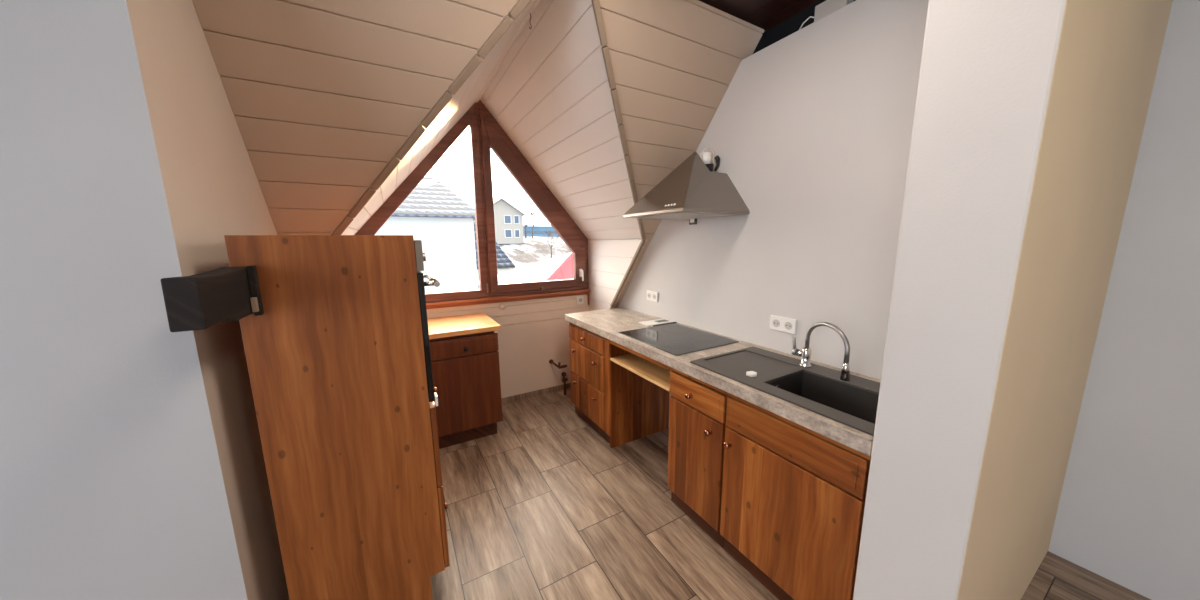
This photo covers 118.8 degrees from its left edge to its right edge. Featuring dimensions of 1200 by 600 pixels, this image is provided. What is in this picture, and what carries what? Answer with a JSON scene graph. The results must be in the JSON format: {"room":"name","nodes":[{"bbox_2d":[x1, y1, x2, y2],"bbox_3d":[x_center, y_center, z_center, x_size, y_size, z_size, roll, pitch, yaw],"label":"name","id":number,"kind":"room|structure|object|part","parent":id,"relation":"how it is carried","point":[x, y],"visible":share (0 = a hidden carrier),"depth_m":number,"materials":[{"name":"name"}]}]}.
{"room":"kitchen","nodes":[
{"label":"kitchen","id":0,"kind":"room"},
{"bbox_2d":[0,0,262,599],"bbox_3d":[-2.021,0.118,0.450,2.124,2.700,0.100,-6,11,-30],"label":"wall","id":1,"kind":"structure","parent":0,"point":[120,479],"depth_m":0.86,"materials":[{"name":"white paint"}]},
{"bbox_2d":[147,0,288,599],"bbox_3d":[-1.711,-0.124,1.891,0.124,2.700,2.120,-6,11,-30],"label":"wall","id":2,"kind":"structure","parent":0,"point":[223,193],"depth_m":1.14,"materials":[{"name":"beige paint"}]},
{"bbox_2d":[331,0,530,234],"bbox_3d":[-0.916,-0.565,1.728,1.755,1.792,0.313,4,10,24],"label":"trim","id":3,"kind":"structure","parent":2,"relation":"attached to","point":[520,5],"depth_m":1.59,"materials":[{"name":"beige wood"}]},
{"bbox_2d":[192,0,517,234],"bbox_3d":[-1.150,-0.189,2.212,1.174,2.668,2.136,-6,11,-30],"label":"ceiling","id":4,"kind":"structure","parent":0,"point":[322,95],"depth_m":1.42,"materials":[{"name":"beige wood"}]},
{"bbox_2d":[341,0,534,234],"bbox_3d":[-1.001,-0.943,2.009,1.043,1.192,1.905,-6,11,-30],"label":"ceiling","id":5,"kind":"structure","parent":0,"point":[467,95],"depth_m":2.12,"materials":[{"name":"beige wood"}]},
{"bbox_2d":[475,0,539,102],"bbox_3d":[-0.580,-1.519,2.186,0.032,0.027,1.826,-6,11,-30],"label":"trim","id":6,"kind":"structure","parent":5,"relation":"attached to","point":[536,2],"depth_m":2.08,"materials":[{"name":"beige wood"}]},
{"bbox_2d":[498,318,570,397],"bbox_3d":[-1.030,0.623,3.299,2.307,0.752,0.024,-6,11,-30],"label":"wall","id":7,"kind":"structure","parent":0,"point":[525,351],"depth_m":3.49,"materials":[{"name":"paint"}]},
{"bbox_2d":[427,289,588,325],"bbox_3d":[-1.056,0.479,3.319,2.307,1.030,0.100,-6,11,-30],"label":"wall","id":8,"kind":"structure","parent":7,"relation":"in","point":[522,311],"depth_m":3.39,"materials":[{"name":"paint"}]},
{"bbox_2d":[355,100,590,308],"bbox_3d":[-0.995,-0.768,3.080,2.027,1.848,0.148,-6,11,-30],"label":"window","id":9,"kind":"structure","parent":8,"relation":"attached to","point":[486,133],"depth_m":3.11,"materials":[{"name":"red wood"}]},
{"bbox_3d":[-0.978,0.061,3.213,2.017,0.168,0.045,-6,11,-30],"label":"sill","id":10,"kind":"part","parent":9,"relation":"part of","materials":[{"name":"orange wood"}]},
{"bbox_3d":[-0.583,-0.859,3.321,0.962,1.535,0.064,-6,11,-30],"label":"sash","id":11,"kind":"part","parent":9,"relation":"part of","materials":[{"name":"red wood"}]},
{"bbox_3d":[-0.183,-0.252,3.584,0.030,0.121,0.054,-6,11,-30],"label":"handle","id":12,"kind":"part","parent":9,"relation":"part of","materials":[{"name":"white plastic"}]},
{"bbox_2d":[499,303,504,309],"bbox_3d":[-0.901,0.059,3.275,0.060,0.060,0.016,-6,11,-30],"label":"outlet","id":13,"kind":"object","parent":8,"relation":"attached to","point":[502,305],"visible":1,"depth_m":3.27,"materials":[{"name":"paint"}]},
{"bbox_2d":[577,296,583,303],"bbox_3d":[-0.203,0.000,3.676,0.080,0.080,0.012,-6,11,-30],"label":"wall socket","id":14,"kind":"object","parent":8,"relation":"attached to","point":[580,299],"visible":1,"depth_m":3.67,"materials":[{"name":"white plastic"}]},
{"bbox_2d":[549,359,566,368],"bbox_3d":[-0.416,0.618,3.511,0.093,0.074,0.230,-7,11,-32],"label":"pipe","id":15,"kind":"object","parent":7,"relation":"attached to","point":[551,361],"visible":1,"depth_m":3.44,"materials":[{"name":"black metal"}]},
{"bbox_2d":[501,383,570,402],"bbox_3d":[-1.018,0.971,3.342,2.307,0.050,0.010,-6,11,-30],"label":"baseboard","id":16,"kind":"structure","parent":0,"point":[568,385],"depth_m":3.54,"materials":[{"name":"brown wood"}]},
{"bbox_2d":[588,239,646,310],"bbox_3d":[0.126,0.003,3.362,0.048,1.133,0.979,-6,11,-30],"label":"wall","id":17,"kind":"structure","parent":0,"point":[608,260],"depth_m":3.38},
{"bbox_2d":[591,0,645,306],"bbox_3d":[0.161,-0.677,2.341,0.313,1.792,1.755,0,9,6],"label":"trim","id":18,"kind":"structure","parent":17,"relation":"attached to","point":[595,3],"depth_m":1.97,"materials":[{"name":"beige wood"}]},
{"bbox_2d":[480,0,764,307],"bbox_3d":[-0.105,-0.314,2.787,1.153,2.706,2.166,-6,11,-30],"label":"ceiling","id":19,"kind":"structure","parent":0,"point":[550,94],"depth_m":2.10,"materials":[{"name":"beige wood"}]},
{"bbox_2d":[699,0,820,31],"bbox_3d":[0.060,-1.040,-1.056,4.650,0.062,4.620,-6,11,-30],"label":"ceiling","id":20,"kind":"structure","parent":0,"point":[764,14],"depth_m":1.82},
{"bbox_2d":[602,0,928,406],"bbox_3d":[0.622,-0.199,2.699,0.110,2.539,3.154,-6,11,-30],"label":"wall","id":21,"kind":"structure","parent":0,"point":[812,129],"depth_m":1.77,"materials":[{"name":"white paint"}]},
{"bbox_2d":[647,290,657,301],"bbox_3d":[0.432,-0.032,2.939,0.012,0.080,0.145,-6,11,-30],"label":"wall socket","id":22,"kind":"object","parent":21,"relation":"attached to","point":[651,295],"visible":1,"depth_m":2.93,"materials":[{"name":"white plastic"}]},
{"bbox_2d":[623,148,749,219],"bbox_3d":[0.512,-0.720,2.158,0.520,0.417,0.556,-6,11,-30],"label":"extractor hood","id":23,"kind":"object","parent":21,"relation":"attached to","point":[692,190],"visible":1,"depth_m":2.06,"materials":[{"name":"silver metal"}]},
{"bbox_3d":[0.514,-0.528,2.190,0.520,0.020,0.556,-6,11,-30],"label":"frame","id":24,"kind":"part","parent":23,"relation":"part of","materials":[{"name":"silver metal"}]},
{"bbox_2d":[705,164,713,171],"bbox_3d":[0.659,-0.817,2.221,0.100,0.057,0.100,-6,11,-30],"label":"socket","id":25,"kind":"object","parent":23,"relation":"attached to","point":[710,166],"depth_m":2.18,"materials":[{"name":"white plastic"}]},
{"bbox_2d":[689,218,696,224],"bbox_3d":[0.644,-0.559,2.466,0.016,0.068,0.068,-6,11,-30],"label":"wall switch","id":26,"kind":"object","parent":21,"relation":"attached to","point":[691,221],"visible":0.54,"depth_m":2.46,"materials":[{"name":"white plastic"}]},
{"bbox_2d":[770,315,796,333],"bbox_3d":[1.008,0.135,1.959,0.012,0.080,0.152,-6,11,-30],"label":"wall socket","id":27,"kind":"object","parent":21,"relation":"attached to","point":[783,324],"visible":1,"depth_m":1.95,"materials":[{"name":"white plastic"}]},
{"bbox_2d":[799,0,852,29],"bbox_3d":[1.065,-1.359,1.682,0.055,0.075,0.222,-6,11,-30],"label":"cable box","id":28,"kind":"object","parent":21,"relation":"on","point":[827,7],"visible":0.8,"depth_m":1.65,"materials":[{"name":"white plastic"}]},
{"bbox_2d":[430,388,1150,599],"bbox_3d":[0.112,1.458,0.680,5.800,0.060,6.850,-6,11,-30],"label":"floor","id":29,"kind":"structure","parent":0,"point":[542,506],"depth_m":1.91,"materials":[{"name":"brown wood"}]},
{"bbox_2d":[224,235,449,599],"bbox_3d":[-0.944,0.523,1.471,0.508,1.546,0.600,-6,11,-30],"label":"cabinet","id":30,"kind":"object","parent":29,"relation":"on","point":[347,421],"visible":0.91,"depth_m":1.16,"materials":[{"name":"brown wood"}]},
{"bbox_2d":[160,266,263,331],"bbox_3d":[-0.923,-0.004,0.864,0.070,0.140,0.313,-6,11,-30],"label":"stub","id":31,"kind":"object","parent":30,"relation":"attached to","point":[201,301],"visible":1,"depth_m":0.78,"materials":[{"name":"black plastic"}]},
{"bbox_3d":[-0.973,-0.026,1.002,0.016,0.140,0.023,-6,11,-30],"label":"plate","id":32,"kind":"part","parent":31,"relation":"part of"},
{"bbox_2d":[414,240,439,401],"bbox_3d":[-0.895,0.059,1.425,0.443,0.585,0.592,-6,11,-30],"label":"oven","id":33,"kind":"object","parent":30,"relation":"in","point":[420,256],"visible":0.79,"depth_m":1.25,"materials":[{"name":"black metal"}]},
{"bbox_3d":[-0.764,-0.191,1.462,0.023,0.105,0.592,-6,11,-30],"label":"control panel","id":34,"kind":"part","parent":33,"relation":"part of","materials":[{"name":"silver metal"}]},
{"bbox_3d":[-0.762,0.099,1.509,0.019,0.470,0.592,-6,11,-30],"label":"door","id":35,"kind":"part","parent":33,"relation":"part of","materials":[{"name":"black glass"}]},
{"bbox_3d":[-0.732,-0.087,1.499,0.061,0.022,0.420,-6,11,-30],"label":"handle","id":36,"kind":"part","parent":33,"relation":"part of","materials":[{"name":"silver metal"}]},
{"bbox_3d":[-0.759,0.511,1.577,0.019,0.319,0.594,-6,11,-30],"label":"drawer","id":37,"kind":"part","parent":30,"relation":"part of","materials":[{"name":"brown wood"}]},
{"bbox_3d":[-0.755,0.847,1.633,0.019,0.350,0.594,-6,11,-30],"label":"door","id":38,"kind":"part","parent":30,"relation":"part of","materials":[{"name":"brown wood"}]},
{"bbox_2d":[427,313,502,448],"bbox_3d":[-1.161,0.626,2.845,0.636,0.897,0.617,-6,11,-30],"label":"base cabinet","id":39,"kind":"object","parent":29,"relation":"on","point":[464,349],"visible":0.61,"depth_m":2.64,"materials":[{"name":"brown wood"}]},
{"bbox_3d":[-1.036,0.346,2.563,0.594,0.136,0.023,-6,11,-30],"label":"drawer","id":40,"kind":"part","parent":39,"relation":"part of","materials":[{"name":"brown wood"}]},
{"bbox_3d":[-1.033,0.701,2.624,0.594,0.570,0.019,-6,11,-30],"label":"door","id":41,"kind":"part","parent":39,"relation":"part of","materials":[{"name":"brown wood"}]},
{"bbox_2d":[561,372,567,394],"bbox_3d":[-0.365,0.851,3.620,0.058,0.184,0.176,-2,10,-11],"label":"pipe","id":42,"kind":"object","parent":29,"relation":"on","point":[563,374],"visible":1,"depth_m":3.55,"materials":[{"name":"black metal"}]},
{"bbox_2d":[569,322,668,447],"bbox_3d":[0.134,0.617,2.971,0.605,0.848,0.655,-6,11,-30],"label":"base cabinet","id":43,"kind":"object","parent":29,"relation":"on","point":[618,403],"visible":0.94,"depth_m":2.72,"materials":[{"name":"brown wood"}]},
{"bbox_3d":[-0.113,0.307,2.818,0.022,0.121,0.575,-6,11,-30],"label":"drawer","id":44,"kind":"part","parent":43,"relation":"part of","materials":[{"name":"brown wood"}]},
{"bbox_3d":[-0.108,0.804,2.900,0.022,0.294,0.575,-6,11,-30],"label":"drawer","id":45,"kind":"part","parent":43,"relation":"part of","materials":[{"name":"brown wood"}]},
{"bbox_3d":[-0.111,0.513,2.852,0.022,0.282,0.575,-6,11,-30],"label":"drawer","id":46,"kind":"part","parent":43,"relation":"part of","materials":[{"name":"brown wood"}]},
{"bbox_3d":[-0.090,0.233,2.792,0.037,0.026,0.630,-6,11,-30],"label":"rail","id":47,"kind":"part","parent":43,"relation":"part of","materials":[{"name":"brown wood"}]},
{"bbox_3d":[0.314,0.662,2.716,0.551,0.840,0.022,-6,11,-30],"label":"panel","id":48,"kind":"part","parent":43,"relation":"part of","materials":[{"name":"brown wood"}]},
{"bbox_2d":[610,354,671,390],"bbox_3d":[0.471,0.435,2.385,0.564,0.018,0.626,-6,11,-30],"label":"shelf board","id":49,"kind":"object","parent":43,"relation":"attached to","point":[660,376],"visible":0.44,"depth_m":2.28,"materials":[{"name":"brown wood"}]},
{"bbox_2d":[668,367,727,547],"bbox_3d":[0.712,0.776,1.983,0.606,0.848,0.384,-6,11,-30],"label":"base cabinet","id":50,"kind":"object","parent":29,"relation":"on","point":[697,409],"visible":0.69,"depth_m":1.82,"materials":[{"name":"brown wood"}]},
{"bbox_3d":[0.451,0.490,1.805,0.031,0.031,0.031,-6,11,-30],"label":"knob","id":51,"kind":"part","parent":50,"relation":"part of","materials":[{"name":"orange metal"}]},
{"bbox_3d":[0.494,0.393,1.794,0.037,0.026,0.384,-6,11,-30],"label":"rail","id":52,"kind":"part","parent":50,"relation":"part of","materials":[{"name":"brown wood"}]},
{"bbox_3d":[0.484,0.484,1.801,0.023,0.136,0.370,-6,11,-30],"label":"drawer","id":53,"kind":"part","parent":50,"relation":"part of","materials":[{"name":"brown wood"}]},
{"bbox_3d":[0.522,0.642,1.717,0.031,0.031,0.031,-6,11,-30],"label":"knob","id":54,"kind":"part","parent":50,"relation":"part of","materials":[{"name":"orange metal"}]},
{"bbox_2d":[720,392,870,599],"bbox_3d":[0.957,0.843,1.569,0.602,0.848,0.580,-6,11,-30],"label":"base cabinet","id":55,"kind":"object","parent":29,"relation":"on","point":[794,495],"visible":0.61,"depth_m":1.39,"materials":[{"name":"brown wood"}]},
{"bbox_2d":[564,307,880,455],"bbox_3d":[0.528,0.280,2.235,0.600,0.052,2.315,-6,11,-30],"label":"countertop","id":56,"kind":"structure","parent":55,"relation":"on","point":[606,323],"depth_m":1.79,"materials":[{"name":"grey stone"}]},
{"bbox_2d":[610,340,669,369],"bbox_3d":[0.232,0.328,2.228,0.020,0.036,0.626,-6,11,-30],"label":"rail","id":57,"kind":"object","parent":56,"relation":"attached to","point":[662,365],"visible":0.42,"depth_m":2.17,"materials":[{"name":"brown wood"}]},
{"bbox_2d":[638,319,676,325],"bbox_3d":[0.438,0.172,2.707,0.245,0.008,0.158,-6,11,-30],"label":"leaflet","id":58,"kind":"object","parent":56,"relation":"on","point":[658,322],"visible":1,"depth_m":2.70,"materials":[{"name":"white paper"}]},
{"bbox_2d":[618,323,738,355],"bbox_3d":[0.488,0.239,2.304,0.508,0.006,0.584,-6,11,-30],"label":"cooktop","id":59,"kind":"object","parent":56,"relation":"in","point":[675,339],"visible":1,"depth_m":2.25,"materials":[{"name":"black glass"}]},
{"bbox_2d":[690,346,879,475],"bbox_3d":[0.884,0.442,1.605,0.502,0.190,0.834,-6,11,-30],"label":"sink","id":60,"kind":"object","parent":56,"relation":"in","point":[818,389],"visible":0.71,"depth_m":1.61,"materials":[{"name":"grey stone"}]},
{"bbox_2d":[746,371,756,376],"bbox_3d":[0.696,0.340,1.631,0.051,0.016,0.044,-6,11,-30],"label":"plug","id":61,"kind":"object","parent":60,"relation":"on","point":[748,373],"visible":1,"depth_m":1.62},
{"bbox_3d":[0.952,0.472,1.444,0.305,0.181,0.455,-6,11,-30],"label":"bowl","id":62,"kind":"part","parent":60,"relation":"part of","materials":[{"name":"stone"}]},
{"bbox_2d":[791,322,849,380],"bbox_3d":[1.024,0.217,1.639,0.062,0.240,0.311,-3,10,-15],"label":"faucet","id":63,"kind":"object","parent":56,"relation":"on","point":[805,353],"visible":1,"depth_m":1.64,"materials":[{"name":"silver metal"}]},
{"bbox_3d":[0.976,0.230,1.778,0.038,0.095,0.028,-6,11,-30],"label":"lever","id":64,"kind":"part","parent":63,"relation":"part of","materials":[{"name":"grey metal"}]},
{"bbox_3d":[1.027,0.178,1.608,0.020,0.155,0.239,-2,10,-11],"label":"spout","id":65,"kind":"part","parent":63,"relation":"part of","materials":[{"name":"grey metal"}]},
{"bbox_3d":[0.580,0.661,1.618,0.031,0.031,0.031,-6,11,-30],"label":"knob","id":66,"kind":"part","parent":55,"relation":"part of","materials":[{"name":"orange metal"}]},
{"bbox_3d":[0.724,0.547,1.391,0.023,0.142,0.556,-6,11,-30],"label":"false drawer","id":67,"kind":"part","parent":55,"relation":"part of","materials":[{"name":"brown wood"}]},
{"bbox_3d":[0.738,0.460,1.379,0.037,0.026,0.580,-6,11,-30],"label":"rail","id":68,"kind":"part","parent":55,"relation":"part of","materials":[{"name":"brown wood"}]},
{"bbox_2d":[753,0,855,53],"bbox_3d":[0.134,-1.443,0.110,6.000,0.050,6.750,-6,11,-30],"label":"ceiling","id":69,"kind":"structure","parent":0,"point":[793,24],"depth_m":2.34,"materials":[{"name":"black"}]},
{"bbox_2d":[853,0,1172,599],"bbox_3d":[1.501,-0.050,1.261,1.450,2.700,0.227,-6,11,-30],"label":"pillar","id":70,"kind":"structure","parent":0,"point":[1030,115],"depth_m":0.93,"materials":[{"name":"white paint"}]},
{"bbox_2d":[1048,0,1199,599],"bbox_3d":[2.978,0.101,0.267,0.100,2.700,3.446,-6,11,-30],"label":"wall","id":71,"kind":"structure","parent":0,"point":[1128,513],"depth_m":1.45,"materials":[{"name":"white paint"}]},
{"label":"outside","id":72,"kind":"structure","parent":0,"visible":0},
{"bbox_2d":[498,237,570,268],"bbox_3d":[-9.977,-12.238,88.368,192.000,11.699,156.000,-6,11,-30],"label":"ground","id":73,"kind":"structure","parent":72,"point":[535,250],"depth_m":56.70,"materials":[{"name":"white snow"}]},
{"bbox_2d":[375,177,477,292],"bbox_3d":[-7.925,1.028,11.727,7.150,10.120,5.800,-6,11,-30],"label":"house","id":74,"kind":"structure","parent":73,"relation":"on","point":[432,212],"depth_m":10.29,"materials":[{"name":"tile"}]},
{"bbox_2d":[474,222,515,280],"bbox_3d":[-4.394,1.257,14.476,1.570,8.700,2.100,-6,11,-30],"label":"house","id":75,"kind":"structure","parent":73,"relation":"on","point":[504,264],"depth_m":13.40,"materials":[{"name":"tile"}]},
{"bbox_2d":[473,197,525,243],"bbox_3d":[-18.393,-13.663,62.499,8.000,7.460,10.000,-6,11,-30],"label":"house","id":76,"kind":"structure","parent":73,"relation":"on","point":[508,218],"depth_m":59.12,"materials":[{"name":"beige paint"}]},
{"bbox_3d":[-15.328,-13.383,58.992,1.000,1.200,0.020,-6,11,-30],"label":"glass pane","id":77,"kind":"part","parent":76,"relation":"part of","materials":[{"name":"blue glass"}]},
{"bbox_3d":[-15.307,-11.114,59.369,1.000,1.200,0.020,-6,11,-30],"label":"glass pane","id":78,"kind":"part","parent":76,"relation":"part of","materials":[{"name":"glass"}]},
{"bbox_3d":[-14.030,-13.518,59.731,0.700,1.200,0.020,-6,11,-30],"label":"glass pane","id":79,"kind":"part","parent":76,"relation":"part of","materials":[{"name":"blue glass"}]},
{"bbox_2d":[477,252,571,288],"bbox_3d":[-1.057,1.924,12.560,5.600,7.950,3.400,-6,11,-30],"label":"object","id":80,"kind":"object","parent":73,"relation":"on","point":[539,271],"visible":0.04,"depth_m":11.58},
{"bbox_2d":[522,207,536,238],"bbox_3d":[-13.962,-14.537,67.106,5.124,5.866,2.320,3,10,22],"label":"bare tree","id":81,"kind":"object","parent":73,"relation":"on","point":[531,215],"visible":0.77,"depth_m":66.70,"materials":[{"name":"white plant"}]},
{"bbox_2d":[529,210,541,238],"bbox_3d":[-13.284,-15.731,73.844,2.976,6.535,4.738,-2,10,-10],"label":"bare tree","id":82,"kind":"object","parent":73,"relation":"on","point":[536,214],"visible":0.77,"depth_m":73.40,"materials":[{"name":"plant"}]},
{"bbox_2d":[523,224,559,236],"bbox_3d":[-17.295,-18.386,98.071,14.800,4.500,10.800,-6,11,-30],"label":"warehouse","id":83,"kind":"structure","parent":73,"relation":"on","point":[538,230],"depth_m":92.89,"materials":[{"name":"blue"}]},
{"bbox_2d":[544,229,558,257],"bbox_3d":[-7.051,-8.430,53.597,3.455,4.422,2.720,-6,11,-30],"label":"bare tree","id":84,"kind":"object","parent":73,"relation":"on","point":[548,233],"visible":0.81,"depth_m":53.03,"materials":[{"name":"plant"}]},
{"bbox_2d":[546,253,572,280],"bbox_3d":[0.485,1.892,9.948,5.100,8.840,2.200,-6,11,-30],"label":"house","id":85,"kind":"structure","parent":73,"relation":"on","point":[565,270],"depth_m":7.63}
]}

